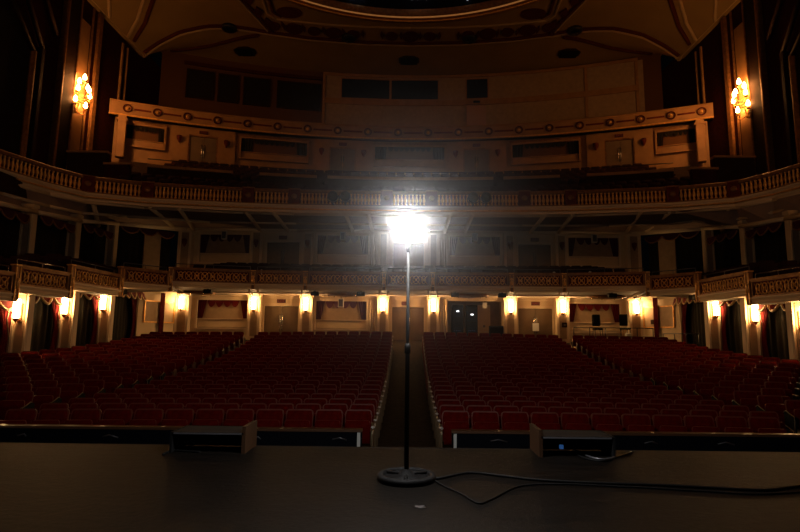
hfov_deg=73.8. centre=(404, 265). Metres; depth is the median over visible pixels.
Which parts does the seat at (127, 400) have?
backrest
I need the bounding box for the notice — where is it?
[532,323,538,330]
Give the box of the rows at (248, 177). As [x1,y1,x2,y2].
[118,160,704,190]
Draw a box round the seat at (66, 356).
[62,354,79,360]
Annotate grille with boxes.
[234,49,254,55]
[401,58,416,64]
[559,51,579,57]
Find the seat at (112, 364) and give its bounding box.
[107,362,124,369]
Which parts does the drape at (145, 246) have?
pale panel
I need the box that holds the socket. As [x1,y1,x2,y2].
[405,239,411,251]
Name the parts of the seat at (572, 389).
backrest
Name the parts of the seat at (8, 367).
backrest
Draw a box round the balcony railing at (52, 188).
[0,168,799,215]
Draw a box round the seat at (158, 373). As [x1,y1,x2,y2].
[148,366,165,379]
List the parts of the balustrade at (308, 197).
rail, rail, backing panel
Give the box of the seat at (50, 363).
[47,361,66,368]
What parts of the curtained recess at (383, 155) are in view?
dado panel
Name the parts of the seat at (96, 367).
backrest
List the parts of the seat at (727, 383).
backrest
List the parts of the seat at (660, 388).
backrest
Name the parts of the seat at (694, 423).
backrest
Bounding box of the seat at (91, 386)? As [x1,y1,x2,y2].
[83,379,105,397]
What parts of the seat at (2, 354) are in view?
backrest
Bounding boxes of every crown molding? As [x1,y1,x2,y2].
[92,0,147,57]
[675,0,736,60]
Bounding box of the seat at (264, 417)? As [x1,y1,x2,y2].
[256,409,283,426]
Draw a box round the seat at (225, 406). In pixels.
[213,403,238,419]
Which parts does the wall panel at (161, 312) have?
frame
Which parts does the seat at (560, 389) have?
backrest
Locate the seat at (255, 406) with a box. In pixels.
[241,403,266,419]
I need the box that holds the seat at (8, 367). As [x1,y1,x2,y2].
[0,365,25,377]
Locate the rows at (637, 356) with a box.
[39,331,780,398]
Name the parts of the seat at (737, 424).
backrest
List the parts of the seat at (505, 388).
backrest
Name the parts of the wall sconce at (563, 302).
lamp shade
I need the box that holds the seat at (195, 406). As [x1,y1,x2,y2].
[185,403,211,419]
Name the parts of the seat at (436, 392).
trim, backrest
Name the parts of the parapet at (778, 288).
moulding, arm rail, frame, backing panel, brass guard rail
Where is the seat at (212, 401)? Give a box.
[202,398,225,408]
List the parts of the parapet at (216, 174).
panel, handrail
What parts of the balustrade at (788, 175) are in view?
rail, rail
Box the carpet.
[378,342,435,447]
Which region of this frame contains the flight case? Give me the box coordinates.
[489,326,503,335]
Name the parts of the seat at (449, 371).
backrest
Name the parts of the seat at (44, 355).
backrest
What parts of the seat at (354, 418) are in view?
backrest, trim, panel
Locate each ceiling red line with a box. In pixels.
[132,0,155,41]
[143,24,410,53]
[170,33,259,51]
[241,0,273,34]
[268,0,281,17]
[411,27,679,56]
[540,0,554,18]
[548,0,583,34]
[562,35,652,54]
[667,0,690,45]
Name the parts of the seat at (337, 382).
backrest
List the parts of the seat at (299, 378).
backrest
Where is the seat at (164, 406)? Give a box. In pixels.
[157,403,183,419]
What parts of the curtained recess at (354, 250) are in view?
dado panel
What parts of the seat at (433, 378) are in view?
backrest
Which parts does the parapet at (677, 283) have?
moulding, frame, arm rail, backing panel, brass guard rail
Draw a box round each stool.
[592,314,602,337]
[619,314,631,338]
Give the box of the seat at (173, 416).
[161,408,193,425]
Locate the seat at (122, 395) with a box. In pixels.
[118,393,141,402]
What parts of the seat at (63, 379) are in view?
backrest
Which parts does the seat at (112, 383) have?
backrest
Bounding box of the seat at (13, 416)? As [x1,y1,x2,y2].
[0,409,37,423]
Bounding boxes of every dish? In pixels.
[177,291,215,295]
[326,292,356,296]
[457,294,488,297]
[587,295,625,299]
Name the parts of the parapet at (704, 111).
moulding, moulding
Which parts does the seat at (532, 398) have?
backrest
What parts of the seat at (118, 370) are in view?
backrest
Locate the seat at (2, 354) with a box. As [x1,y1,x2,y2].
[0,353,19,361]
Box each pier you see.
[9,264,22,301]
[67,264,76,298]
[115,115,128,158]
[117,266,124,295]
[167,267,173,291]
[250,270,255,289]
[303,271,307,289]
[382,272,386,290]
[430,272,434,291]
[509,273,513,291]
[562,273,566,292]
[645,271,650,295]
[693,119,706,162]
[694,272,702,301]
[744,270,754,304]
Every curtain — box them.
[0,301,13,354]
[30,296,62,351]
[75,293,101,345]
[112,292,146,339]
[126,125,132,138]
[158,129,164,142]
[197,300,206,317]
[200,235,209,252]
[241,138,252,151]
[241,300,247,317]
[243,235,249,252]
[296,143,306,155]
[316,301,324,318]
[317,236,325,253]
[358,301,366,319]
[360,236,367,253]
[375,147,386,158]
[433,147,443,159]
[450,237,457,254]
[491,237,499,254]
[512,145,522,157]
[567,141,578,153]
[568,238,574,255]
[569,304,576,321]
[609,238,617,256]
[611,304,619,321]
[657,132,662,145]
[672,297,705,345]
[681,301,687,343]
[688,129,695,142]
[717,300,742,352]
[757,304,789,360]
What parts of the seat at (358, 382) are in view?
backrest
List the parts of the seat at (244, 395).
backrest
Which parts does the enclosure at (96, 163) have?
panel, panel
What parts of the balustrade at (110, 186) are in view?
rail, rail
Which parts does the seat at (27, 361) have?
backrest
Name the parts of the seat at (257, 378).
backrest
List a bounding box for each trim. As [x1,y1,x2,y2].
[0,201,179,230]
[0,442,799,453]
[11,0,58,50]
[129,120,167,127]
[184,60,322,80]
[239,134,309,142]
[322,72,325,122]
[324,57,637,78]
[324,84,638,105]
[373,143,446,145]
[510,137,580,143]
[584,67,588,117]
[634,61,639,111]
[639,213,799,234]
[653,124,692,131]
[766,0,799,55]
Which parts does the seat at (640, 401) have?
backrest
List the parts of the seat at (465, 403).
backrest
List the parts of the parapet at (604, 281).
brass guard rail, moulding, backing panel, frame, arm rail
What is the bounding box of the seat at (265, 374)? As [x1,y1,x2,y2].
[255,372,271,379]
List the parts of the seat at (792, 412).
trim, panel, backrest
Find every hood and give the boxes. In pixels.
[169,420,256,453]
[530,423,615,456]
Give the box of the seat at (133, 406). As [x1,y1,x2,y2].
[128,403,155,419]
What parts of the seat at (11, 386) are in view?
backrest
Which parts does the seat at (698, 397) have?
backrest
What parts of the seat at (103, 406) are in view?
backrest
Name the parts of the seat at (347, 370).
backrest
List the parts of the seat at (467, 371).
backrest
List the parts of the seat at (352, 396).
backrest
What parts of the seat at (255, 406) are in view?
backrest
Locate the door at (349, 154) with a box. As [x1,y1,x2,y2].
[329,147,355,173]
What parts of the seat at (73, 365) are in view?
backrest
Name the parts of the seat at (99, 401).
backrest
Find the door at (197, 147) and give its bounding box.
[187,134,217,164]
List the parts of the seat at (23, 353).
backrest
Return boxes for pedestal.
[80,174,95,192]
[140,181,154,197]
[241,187,254,202]
[288,188,300,204]
[381,190,392,205]
[426,190,437,205]
[518,190,530,206]
[564,189,577,205]
[665,185,679,202]
[726,179,741,197]
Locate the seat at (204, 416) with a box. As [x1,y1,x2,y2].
[192,408,224,425]
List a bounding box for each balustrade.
[0,149,83,190]
[93,177,141,196]
[153,183,242,202]
[254,188,288,203]
[300,189,380,205]
[392,191,425,205]
[437,191,518,206]
[530,191,564,205]
[577,187,666,205]
[679,182,727,201]
[738,163,799,195]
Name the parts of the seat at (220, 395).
backrest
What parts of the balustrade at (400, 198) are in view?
rail, backing panel, rail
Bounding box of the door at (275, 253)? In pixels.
[265,240,300,263]
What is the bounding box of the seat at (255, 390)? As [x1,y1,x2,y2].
[251,388,271,397]
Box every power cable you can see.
[434,480,799,503]
[435,471,799,490]
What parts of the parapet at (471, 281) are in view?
arm rail, frame, brass guard rail, backing panel, moulding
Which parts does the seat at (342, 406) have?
backrest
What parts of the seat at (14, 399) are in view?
backrest, panel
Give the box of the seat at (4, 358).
[0,356,21,366]
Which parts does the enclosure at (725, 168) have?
panel, panel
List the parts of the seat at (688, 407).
backrest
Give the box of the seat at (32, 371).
[28,368,50,380]
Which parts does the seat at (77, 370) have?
backrest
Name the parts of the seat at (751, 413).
backrest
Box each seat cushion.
[0,372,5,377]
[0,378,6,385]
[0,384,7,392]
[0,392,7,400]
[0,400,23,419]
[0,420,24,423]
[31,420,58,423]
[33,396,52,412]
[60,391,76,403]
[64,420,91,424]
[83,387,97,397]
[97,420,123,424]
[104,383,116,392]
[122,379,132,387]
[129,420,155,425]
[138,375,147,383]
[152,371,160,379]
[161,420,186,425]
[192,420,217,425]
[223,420,247,425]
[257,420,278,426]
[284,420,309,426]
[315,420,339,427]
[345,421,369,443]
[444,422,468,444]
[469,415,471,427]
[474,422,499,429]
[505,423,529,429]
[536,423,560,429]
[566,424,591,429]
[597,424,622,430]
[628,425,654,431]
[656,377,664,384]
[660,426,686,431]
[669,381,679,389]
[684,385,695,394]
[692,427,719,431]
[700,389,713,399]
[719,394,733,404]
[725,427,752,432]
[741,399,757,410]
[759,428,786,432]
[765,404,785,422]
[780,422,785,428]
[781,396,789,403]
[784,389,792,399]
[787,383,794,394]
[790,378,796,387]
[792,373,798,382]
[794,409,799,429]
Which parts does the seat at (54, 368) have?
backrest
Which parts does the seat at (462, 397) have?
backrest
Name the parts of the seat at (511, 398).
backrest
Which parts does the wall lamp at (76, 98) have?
stem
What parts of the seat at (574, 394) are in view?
backrest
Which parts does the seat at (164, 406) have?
backrest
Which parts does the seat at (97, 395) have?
backrest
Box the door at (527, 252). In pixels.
[517,242,551,266]
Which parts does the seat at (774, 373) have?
backrest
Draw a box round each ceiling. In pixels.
[0,190,799,231]
[0,287,799,304]
[87,0,740,74]
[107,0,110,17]
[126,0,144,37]
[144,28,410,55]
[172,287,645,299]
[238,0,270,34]
[244,0,271,26]
[262,0,276,19]
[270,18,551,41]
[276,7,301,17]
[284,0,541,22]
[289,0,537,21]
[335,0,490,8]
[411,30,678,59]
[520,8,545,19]
[546,0,561,21]
[550,0,578,28]
[553,0,586,32]
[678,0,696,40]
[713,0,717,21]
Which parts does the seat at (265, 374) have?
backrest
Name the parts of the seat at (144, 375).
backrest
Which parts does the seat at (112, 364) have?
backrest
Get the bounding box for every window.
[185,68,214,100]
[217,73,238,103]
[242,76,270,106]
[276,80,321,111]
[340,77,390,99]
[390,79,438,99]
[466,77,488,99]
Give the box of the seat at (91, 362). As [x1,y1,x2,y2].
[87,360,104,367]
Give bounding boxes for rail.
[0,424,362,446]
[451,429,799,451]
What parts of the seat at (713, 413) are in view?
backrest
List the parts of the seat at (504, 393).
backrest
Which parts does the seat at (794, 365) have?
backrest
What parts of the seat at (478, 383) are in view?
backrest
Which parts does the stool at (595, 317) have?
backrest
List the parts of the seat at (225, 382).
backrest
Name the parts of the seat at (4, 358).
backrest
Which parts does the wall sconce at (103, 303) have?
lamp shade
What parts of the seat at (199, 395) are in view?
backrest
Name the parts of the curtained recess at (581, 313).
dado panel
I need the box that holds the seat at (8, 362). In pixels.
[0,360,23,371]
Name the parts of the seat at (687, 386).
backrest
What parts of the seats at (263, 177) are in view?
panel, handrail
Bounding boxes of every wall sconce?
[12,299,22,322]
[61,298,69,317]
[100,296,106,312]
[179,297,182,310]
[251,298,255,311]
[304,298,306,312]
[381,299,384,312]
[432,299,434,313]
[509,300,512,313]
[561,301,565,314]
[635,301,638,315]
[712,302,718,318]
[750,305,758,324]
[797,311,799,329]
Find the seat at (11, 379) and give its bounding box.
[0,376,29,392]
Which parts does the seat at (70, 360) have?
backrest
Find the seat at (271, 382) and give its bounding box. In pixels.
[259,380,277,390]
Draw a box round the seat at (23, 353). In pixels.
[20,351,38,358]
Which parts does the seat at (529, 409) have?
backrest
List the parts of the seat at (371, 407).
backrest, panel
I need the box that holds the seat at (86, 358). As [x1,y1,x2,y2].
[82,356,98,362]
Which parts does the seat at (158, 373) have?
backrest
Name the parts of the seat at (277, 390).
backrest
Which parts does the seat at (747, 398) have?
backrest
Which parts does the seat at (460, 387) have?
backrest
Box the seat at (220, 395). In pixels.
[216,393,238,402]
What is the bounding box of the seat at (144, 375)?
[134,369,152,383]
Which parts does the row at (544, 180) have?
panel, handrail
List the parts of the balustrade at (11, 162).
rail, rail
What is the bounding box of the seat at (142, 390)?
[138,388,159,396]
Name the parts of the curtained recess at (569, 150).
dado panel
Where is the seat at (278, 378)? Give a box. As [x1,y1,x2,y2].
[267,376,284,383]
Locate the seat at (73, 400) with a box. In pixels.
[68,398,94,408]
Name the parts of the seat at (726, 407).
backrest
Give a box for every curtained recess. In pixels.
[125,122,166,150]
[194,298,247,328]
[197,232,250,262]
[239,136,308,163]
[313,299,368,330]
[315,233,369,264]
[373,145,445,166]
[448,235,501,265]
[511,139,580,165]
[568,236,620,266]
[569,302,622,332]
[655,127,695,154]
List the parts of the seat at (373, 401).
backrest, panel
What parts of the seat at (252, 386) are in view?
backrest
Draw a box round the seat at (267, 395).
[264,393,285,402]
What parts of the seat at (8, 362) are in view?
backrest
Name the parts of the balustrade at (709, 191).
rail, backing panel, rail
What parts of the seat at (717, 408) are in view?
backrest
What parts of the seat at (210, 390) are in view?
backrest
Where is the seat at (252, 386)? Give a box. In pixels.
[250,384,269,392]
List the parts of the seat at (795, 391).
backrest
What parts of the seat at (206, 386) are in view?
backrest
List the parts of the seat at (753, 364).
backrest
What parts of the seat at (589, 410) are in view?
backrest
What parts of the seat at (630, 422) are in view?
backrest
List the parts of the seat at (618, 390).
backrest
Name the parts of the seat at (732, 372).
backrest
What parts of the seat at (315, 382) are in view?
backrest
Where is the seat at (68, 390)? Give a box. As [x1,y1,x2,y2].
[60,383,85,403]
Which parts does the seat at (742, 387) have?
backrest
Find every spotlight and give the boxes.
[327,191,338,204]
[339,191,349,204]
[467,192,478,205]
[480,192,491,205]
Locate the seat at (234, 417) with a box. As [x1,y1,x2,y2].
[223,409,253,425]
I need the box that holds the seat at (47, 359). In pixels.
[44,357,62,363]
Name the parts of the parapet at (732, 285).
arm rail, moulding, frame, backing panel, brass guard rail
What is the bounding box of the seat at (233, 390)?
[229,388,249,397]
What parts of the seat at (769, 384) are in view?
backrest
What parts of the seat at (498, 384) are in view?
backrest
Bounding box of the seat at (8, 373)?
[0,370,27,385]
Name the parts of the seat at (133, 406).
backrest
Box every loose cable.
[571,451,612,461]
[573,448,632,459]
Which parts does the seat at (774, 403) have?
backrest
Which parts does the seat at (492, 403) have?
backrest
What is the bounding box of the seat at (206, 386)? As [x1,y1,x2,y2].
[204,384,224,392]
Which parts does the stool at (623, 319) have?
backrest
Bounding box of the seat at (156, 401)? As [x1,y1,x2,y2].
[150,397,174,407]
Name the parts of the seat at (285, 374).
backrest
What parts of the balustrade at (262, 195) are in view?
rail, rail, backing panel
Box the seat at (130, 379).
[119,372,138,387]
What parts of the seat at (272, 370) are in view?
backrest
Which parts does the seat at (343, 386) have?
backrest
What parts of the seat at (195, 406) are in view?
backrest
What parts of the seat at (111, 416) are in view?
backrest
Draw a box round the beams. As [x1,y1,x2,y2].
[0,184,799,234]
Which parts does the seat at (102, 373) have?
backrest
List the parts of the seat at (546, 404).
backrest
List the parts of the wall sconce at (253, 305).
lamp shade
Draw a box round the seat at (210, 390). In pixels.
[206,388,227,397]
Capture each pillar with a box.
[8,295,35,352]
[17,204,39,255]
[58,291,79,347]
[65,214,83,257]
[97,296,114,343]
[104,221,118,272]
[173,294,191,333]
[176,230,194,267]
[245,294,262,339]
[249,231,264,262]
[299,295,313,331]
[301,231,314,264]
[376,296,389,330]
[378,232,389,264]
[427,296,439,338]
[428,233,439,265]
[502,233,516,266]
[502,297,517,333]
[553,234,567,265]
[554,298,570,342]
[624,234,641,271]
[625,298,644,338]
[701,230,715,278]
[704,302,722,349]
[737,220,755,264]
[739,298,760,354]
[782,210,799,259]
[785,302,798,360]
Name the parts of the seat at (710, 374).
backrest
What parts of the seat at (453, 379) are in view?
backrest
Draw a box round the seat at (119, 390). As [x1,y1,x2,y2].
[114,388,136,397]
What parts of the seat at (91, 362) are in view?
backrest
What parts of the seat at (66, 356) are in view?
backrest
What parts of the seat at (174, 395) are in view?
backrest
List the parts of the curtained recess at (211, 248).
dado panel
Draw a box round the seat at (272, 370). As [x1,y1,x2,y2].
[262,368,277,375]
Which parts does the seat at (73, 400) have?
backrest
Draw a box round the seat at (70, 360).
[66,358,83,365]
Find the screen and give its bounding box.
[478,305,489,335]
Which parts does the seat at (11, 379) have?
backrest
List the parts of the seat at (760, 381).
backrest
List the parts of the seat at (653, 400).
backrest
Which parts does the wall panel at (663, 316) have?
frame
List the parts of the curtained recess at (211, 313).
dado panel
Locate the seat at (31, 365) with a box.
[26,363,47,374]
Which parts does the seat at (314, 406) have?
backrest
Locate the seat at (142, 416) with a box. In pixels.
[129,408,163,425]
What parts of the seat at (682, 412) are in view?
backrest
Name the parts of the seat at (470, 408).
backrest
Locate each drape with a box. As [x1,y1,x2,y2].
[0,206,29,257]
[30,298,52,351]
[34,215,75,255]
[75,295,92,345]
[79,223,113,263]
[112,295,131,339]
[115,226,174,273]
[644,231,703,278]
[687,300,705,345]
[706,229,741,269]
[726,301,742,352]
[745,222,786,262]
[767,306,789,360]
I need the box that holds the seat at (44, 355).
[41,353,58,358]
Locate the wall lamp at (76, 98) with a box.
[73,74,91,114]
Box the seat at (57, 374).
[54,371,74,379]
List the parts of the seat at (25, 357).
backrest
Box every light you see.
[221,23,236,33]
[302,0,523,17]
[342,33,355,42]
[377,217,435,487]
[567,25,582,35]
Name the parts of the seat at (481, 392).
backrest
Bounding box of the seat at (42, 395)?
[33,387,61,412]
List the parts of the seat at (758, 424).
backrest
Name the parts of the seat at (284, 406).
backrest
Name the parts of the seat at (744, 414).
backrest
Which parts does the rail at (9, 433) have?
white post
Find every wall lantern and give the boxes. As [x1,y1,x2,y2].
[177,135,182,142]
[224,140,229,147]
[305,240,309,247]
[453,150,457,157]
[508,241,512,249]
[593,142,598,149]
[640,138,646,145]
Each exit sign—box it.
[199,131,207,134]
[277,299,285,302]
[531,238,538,241]
[531,302,539,305]
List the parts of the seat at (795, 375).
backrest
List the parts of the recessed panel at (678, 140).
dado panel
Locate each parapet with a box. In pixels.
[0,264,15,300]
[17,258,71,297]
[71,259,121,295]
[109,98,713,140]
[123,262,170,290]
[147,158,232,182]
[172,263,252,288]
[253,266,304,289]
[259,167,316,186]
[305,267,383,290]
[327,170,492,190]
[384,268,432,290]
[433,268,511,291]
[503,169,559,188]
[512,269,564,291]
[565,268,646,291]
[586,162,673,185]
[647,268,695,295]
[697,266,749,300]
[748,266,799,303]
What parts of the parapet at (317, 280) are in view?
moulding, frame, brass guard rail, backing panel, arm rail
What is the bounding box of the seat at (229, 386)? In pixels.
[227,384,246,392]
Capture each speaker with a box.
[203,289,212,293]
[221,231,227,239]
[311,291,318,295]
[338,298,343,307]
[340,232,345,240]
[357,291,364,295]
[451,292,458,296]
[472,233,477,241]
[498,292,505,297]
[591,234,596,242]
[607,293,616,297]
[688,294,695,299]
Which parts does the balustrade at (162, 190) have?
rail, rail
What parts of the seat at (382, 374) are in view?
backrest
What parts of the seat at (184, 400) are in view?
backrest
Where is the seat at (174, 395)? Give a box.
[168,393,190,402]
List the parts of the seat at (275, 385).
backrest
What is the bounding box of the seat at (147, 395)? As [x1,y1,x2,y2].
[143,393,166,402]
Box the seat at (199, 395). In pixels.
[192,393,214,402]
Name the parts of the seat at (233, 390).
backrest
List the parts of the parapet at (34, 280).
brass guard rail, backing panel, frame, moulding, arm rail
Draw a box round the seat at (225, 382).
[216,380,234,388]
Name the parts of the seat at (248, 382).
backrest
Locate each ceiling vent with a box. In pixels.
[233,46,255,55]
[399,56,418,64]
[558,48,580,57]
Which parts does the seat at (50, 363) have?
backrest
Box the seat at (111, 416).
[97,408,132,424]
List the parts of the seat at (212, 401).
backrest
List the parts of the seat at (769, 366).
backrest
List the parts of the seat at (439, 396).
trim, backrest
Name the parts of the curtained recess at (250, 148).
dado panel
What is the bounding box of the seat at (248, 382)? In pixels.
[238,380,255,388]
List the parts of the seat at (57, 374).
backrest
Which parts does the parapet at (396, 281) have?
frame, brass guard rail, moulding, backing panel, arm rail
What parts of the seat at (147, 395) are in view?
backrest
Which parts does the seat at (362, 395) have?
backrest, panel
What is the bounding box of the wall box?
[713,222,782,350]
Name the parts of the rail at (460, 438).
white post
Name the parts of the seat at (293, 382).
backrest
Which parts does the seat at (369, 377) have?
backrest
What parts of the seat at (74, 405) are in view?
backrest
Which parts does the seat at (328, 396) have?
backrest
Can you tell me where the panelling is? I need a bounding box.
[325,60,644,125]
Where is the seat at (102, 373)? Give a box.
[97,370,115,378]
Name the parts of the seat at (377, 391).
backrest, panel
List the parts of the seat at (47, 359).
backrest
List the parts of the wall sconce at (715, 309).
lamp shade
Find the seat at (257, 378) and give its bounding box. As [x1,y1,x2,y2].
[247,376,263,383]
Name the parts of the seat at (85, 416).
backrest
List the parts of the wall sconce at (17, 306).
lamp shade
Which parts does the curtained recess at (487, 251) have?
dado panel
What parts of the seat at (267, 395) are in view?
backrest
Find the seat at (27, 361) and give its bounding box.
[24,359,44,368]
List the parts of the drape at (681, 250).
pale panel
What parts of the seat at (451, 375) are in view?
backrest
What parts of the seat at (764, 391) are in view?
backrest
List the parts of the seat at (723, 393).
backrest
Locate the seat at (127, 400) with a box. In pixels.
[123,397,148,407]
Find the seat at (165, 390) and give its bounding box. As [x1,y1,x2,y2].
[161,388,182,396]
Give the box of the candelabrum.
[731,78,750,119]
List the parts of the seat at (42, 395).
backrest, panel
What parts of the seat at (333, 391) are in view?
backrest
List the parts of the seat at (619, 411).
backrest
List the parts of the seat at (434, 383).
backrest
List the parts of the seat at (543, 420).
backrest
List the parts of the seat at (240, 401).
backrest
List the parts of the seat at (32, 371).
backrest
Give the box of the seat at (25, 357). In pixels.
[22,355,41,362]
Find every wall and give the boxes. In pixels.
[0,0,28,154]
[0,171,106,336]
[9,0,160,327]
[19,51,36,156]
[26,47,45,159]
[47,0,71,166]
[55,0,81,169]
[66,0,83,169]
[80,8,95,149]
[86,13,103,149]
[111,117,709,174]
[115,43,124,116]
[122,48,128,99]
[135,292,177,335]
[157,50,663,141]
[168,124,235,165]
[190,296,626,341]
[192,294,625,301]
[193,231,625,271]
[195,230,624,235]
[313,138,371,173]
[447,140,505,174]
[448,301,500,331]
[586,128,653,168]
[641,296,683,341]
[660,0,799,332]
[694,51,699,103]
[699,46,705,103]
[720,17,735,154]
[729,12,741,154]
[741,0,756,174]
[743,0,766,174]
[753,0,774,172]
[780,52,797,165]
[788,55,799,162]
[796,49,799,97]
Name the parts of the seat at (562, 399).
backrest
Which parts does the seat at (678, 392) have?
backrest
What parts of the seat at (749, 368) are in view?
backrest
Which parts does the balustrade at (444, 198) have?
backing panel, rail, rail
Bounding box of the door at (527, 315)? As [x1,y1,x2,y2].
[518,306,552,337]
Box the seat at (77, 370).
[74,368,93,376]
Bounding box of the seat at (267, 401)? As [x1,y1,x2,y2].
[253,398,276,408]
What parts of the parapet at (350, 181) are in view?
panel, handrail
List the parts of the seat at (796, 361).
backrest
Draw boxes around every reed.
[369,299,370,334]
[370,233,371,264]
[371,299,373,331]
[372,233,374,265]
[374,299,375,330]
[375,233,376,264]
[440,234,441,265]
[440,299,441,331]
[443,234,444,266]
[443,299,443,331]
[445,234,446,265]
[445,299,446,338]
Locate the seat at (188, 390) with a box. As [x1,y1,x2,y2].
[184,388,204,396]
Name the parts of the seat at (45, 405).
backrest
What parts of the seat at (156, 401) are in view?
backrest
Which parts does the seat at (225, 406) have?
backrest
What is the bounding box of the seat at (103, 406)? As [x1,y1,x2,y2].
[99,403,126,419]
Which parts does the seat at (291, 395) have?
backrest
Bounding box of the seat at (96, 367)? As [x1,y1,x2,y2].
[92,365,109,372]
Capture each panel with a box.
[12,295,26,354]
[20,212,30,255]
[60,298,72,347]
[68,221,75,257]
[70,18,90,149]
[99,296,109,341]
[106,225,113,265]
[143,293,174,333]
[176,298,185,331]
[180,232,188,266]
[249,299,257,335]
[252,233,259,263]
[302,300,309,333]
[304,234,310,263]
[379,300,385,336]
[381,234,386,266]
[430,301,435,337]
[431,235,436,266]
[465,103,485,124]
[507,235,513,265]
[507,302,513,336]
[558,236,564,266]
[559,302,566,338]
[630,236,638,271]
[632,303,640,335]
[642,298,674,338]
[706,230,713,271]
[709,302,718,348]
[734,23,752,155]
[745,227,752,263]
[747,305,758,354]
[791,219,799,262]
[794,302,799,364]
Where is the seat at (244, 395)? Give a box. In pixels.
[240,393,262,402]
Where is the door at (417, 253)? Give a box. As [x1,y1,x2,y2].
[392,241,424,269]
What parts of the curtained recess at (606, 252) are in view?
dado panel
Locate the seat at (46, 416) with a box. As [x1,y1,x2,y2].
[31,409,69,424]
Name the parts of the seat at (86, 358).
backrest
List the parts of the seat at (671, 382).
backrest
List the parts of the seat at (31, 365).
backrest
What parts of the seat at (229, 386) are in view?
backrest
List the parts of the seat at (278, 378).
backrest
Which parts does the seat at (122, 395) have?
backrest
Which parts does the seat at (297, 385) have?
backrest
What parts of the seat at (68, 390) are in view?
backrest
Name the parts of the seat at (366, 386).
backrest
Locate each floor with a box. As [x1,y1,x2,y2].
[0,444,799,531]
[80,162,726,204]
[109,114,713,141]
[114,267,705,284]
[129,328,799,447]
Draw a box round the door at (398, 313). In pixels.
[391,305,424,339]
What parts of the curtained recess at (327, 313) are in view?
dado panel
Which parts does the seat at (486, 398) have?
backrest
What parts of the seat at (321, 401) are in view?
backrest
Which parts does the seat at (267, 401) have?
backrest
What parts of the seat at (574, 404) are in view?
backrest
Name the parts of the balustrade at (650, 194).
rail, rail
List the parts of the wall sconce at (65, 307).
lamp shade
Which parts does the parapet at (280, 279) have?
frame, moulding, arm rail, backing panel, brass guard rail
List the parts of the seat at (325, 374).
backrest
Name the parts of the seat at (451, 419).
backrest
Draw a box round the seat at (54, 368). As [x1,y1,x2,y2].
[51,365,70,373]
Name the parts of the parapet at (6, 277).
backing panel, frame, moulding, arm rail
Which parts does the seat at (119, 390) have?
backrest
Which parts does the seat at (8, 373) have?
backrest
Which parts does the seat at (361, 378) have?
backrest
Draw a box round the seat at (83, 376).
[78,373,98,382]
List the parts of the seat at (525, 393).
backrest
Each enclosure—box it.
[66,150,133,180]
[687,155,755,183]
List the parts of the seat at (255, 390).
backrest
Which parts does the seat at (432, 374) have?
backrest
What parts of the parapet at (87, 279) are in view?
brass guard rail, backing panel, frame, moulding, arm rail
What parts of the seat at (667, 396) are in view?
backrest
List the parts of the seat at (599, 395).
backrest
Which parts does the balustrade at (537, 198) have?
backing panel, rail, rail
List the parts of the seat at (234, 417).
backrest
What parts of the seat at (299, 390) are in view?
backrest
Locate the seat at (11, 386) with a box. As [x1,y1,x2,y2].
[0,383,31,400]
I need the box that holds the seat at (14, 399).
[0,391,34,419]
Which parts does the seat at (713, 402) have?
backrest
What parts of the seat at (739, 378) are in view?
backrest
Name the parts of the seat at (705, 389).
backrest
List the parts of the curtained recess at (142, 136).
dado panel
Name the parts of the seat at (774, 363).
backrest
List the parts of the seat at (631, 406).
backrest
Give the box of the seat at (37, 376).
[30,373,53,387]
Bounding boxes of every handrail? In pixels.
[573,327,653,336]
[663,333,699,345]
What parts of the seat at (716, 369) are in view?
backrest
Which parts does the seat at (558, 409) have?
backrest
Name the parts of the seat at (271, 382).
backrest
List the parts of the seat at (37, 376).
backrest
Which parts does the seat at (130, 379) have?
backrest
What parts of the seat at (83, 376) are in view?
backrest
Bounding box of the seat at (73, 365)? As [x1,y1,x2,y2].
[70,363,88,370]
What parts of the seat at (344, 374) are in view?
backrest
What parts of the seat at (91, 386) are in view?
backrest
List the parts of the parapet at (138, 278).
brass guard rail, frame, backing panel, arm rail, moulding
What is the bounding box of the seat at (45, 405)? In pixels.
[36,403,68,419]
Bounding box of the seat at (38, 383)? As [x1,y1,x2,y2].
[32,380,57,394]
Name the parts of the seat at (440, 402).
trim, panel, backrest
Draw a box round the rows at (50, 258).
[0,253,799,278]
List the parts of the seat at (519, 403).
backrest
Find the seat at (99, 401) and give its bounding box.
[96,398,121,408]
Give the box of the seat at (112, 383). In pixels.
[102,376,123,392]
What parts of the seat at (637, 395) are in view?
backrest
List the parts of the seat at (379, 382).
backrest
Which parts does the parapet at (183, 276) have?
frame, backing panel, arm rail, moulding, brass guard rail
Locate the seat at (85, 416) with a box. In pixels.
[64,408,101,424]
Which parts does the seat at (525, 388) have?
backrest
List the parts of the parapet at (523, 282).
brass guard rail, frame, backing panel, arm rail, moulding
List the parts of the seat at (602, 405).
backrest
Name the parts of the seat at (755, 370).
backrest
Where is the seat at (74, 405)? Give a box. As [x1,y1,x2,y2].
[68,403,97,419]
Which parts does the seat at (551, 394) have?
backrest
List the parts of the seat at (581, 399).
backrest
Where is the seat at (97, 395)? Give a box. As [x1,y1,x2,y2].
[93,393,116,402]
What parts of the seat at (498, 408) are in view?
backrest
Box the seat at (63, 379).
[57,376,79,387]
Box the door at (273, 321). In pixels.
[263,303,298,334]
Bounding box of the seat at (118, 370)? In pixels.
[113,367,130,375]
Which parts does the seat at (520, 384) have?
backrest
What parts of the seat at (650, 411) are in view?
backrest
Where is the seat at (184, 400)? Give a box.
[176,397,200,407]
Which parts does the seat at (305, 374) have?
backrest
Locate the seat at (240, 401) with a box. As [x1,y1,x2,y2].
[228,398,251,408]
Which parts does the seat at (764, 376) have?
backrest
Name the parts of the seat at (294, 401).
backrest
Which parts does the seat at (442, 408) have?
panel, backrest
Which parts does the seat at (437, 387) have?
backrest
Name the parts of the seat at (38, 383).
backrest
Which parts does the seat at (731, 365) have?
backrest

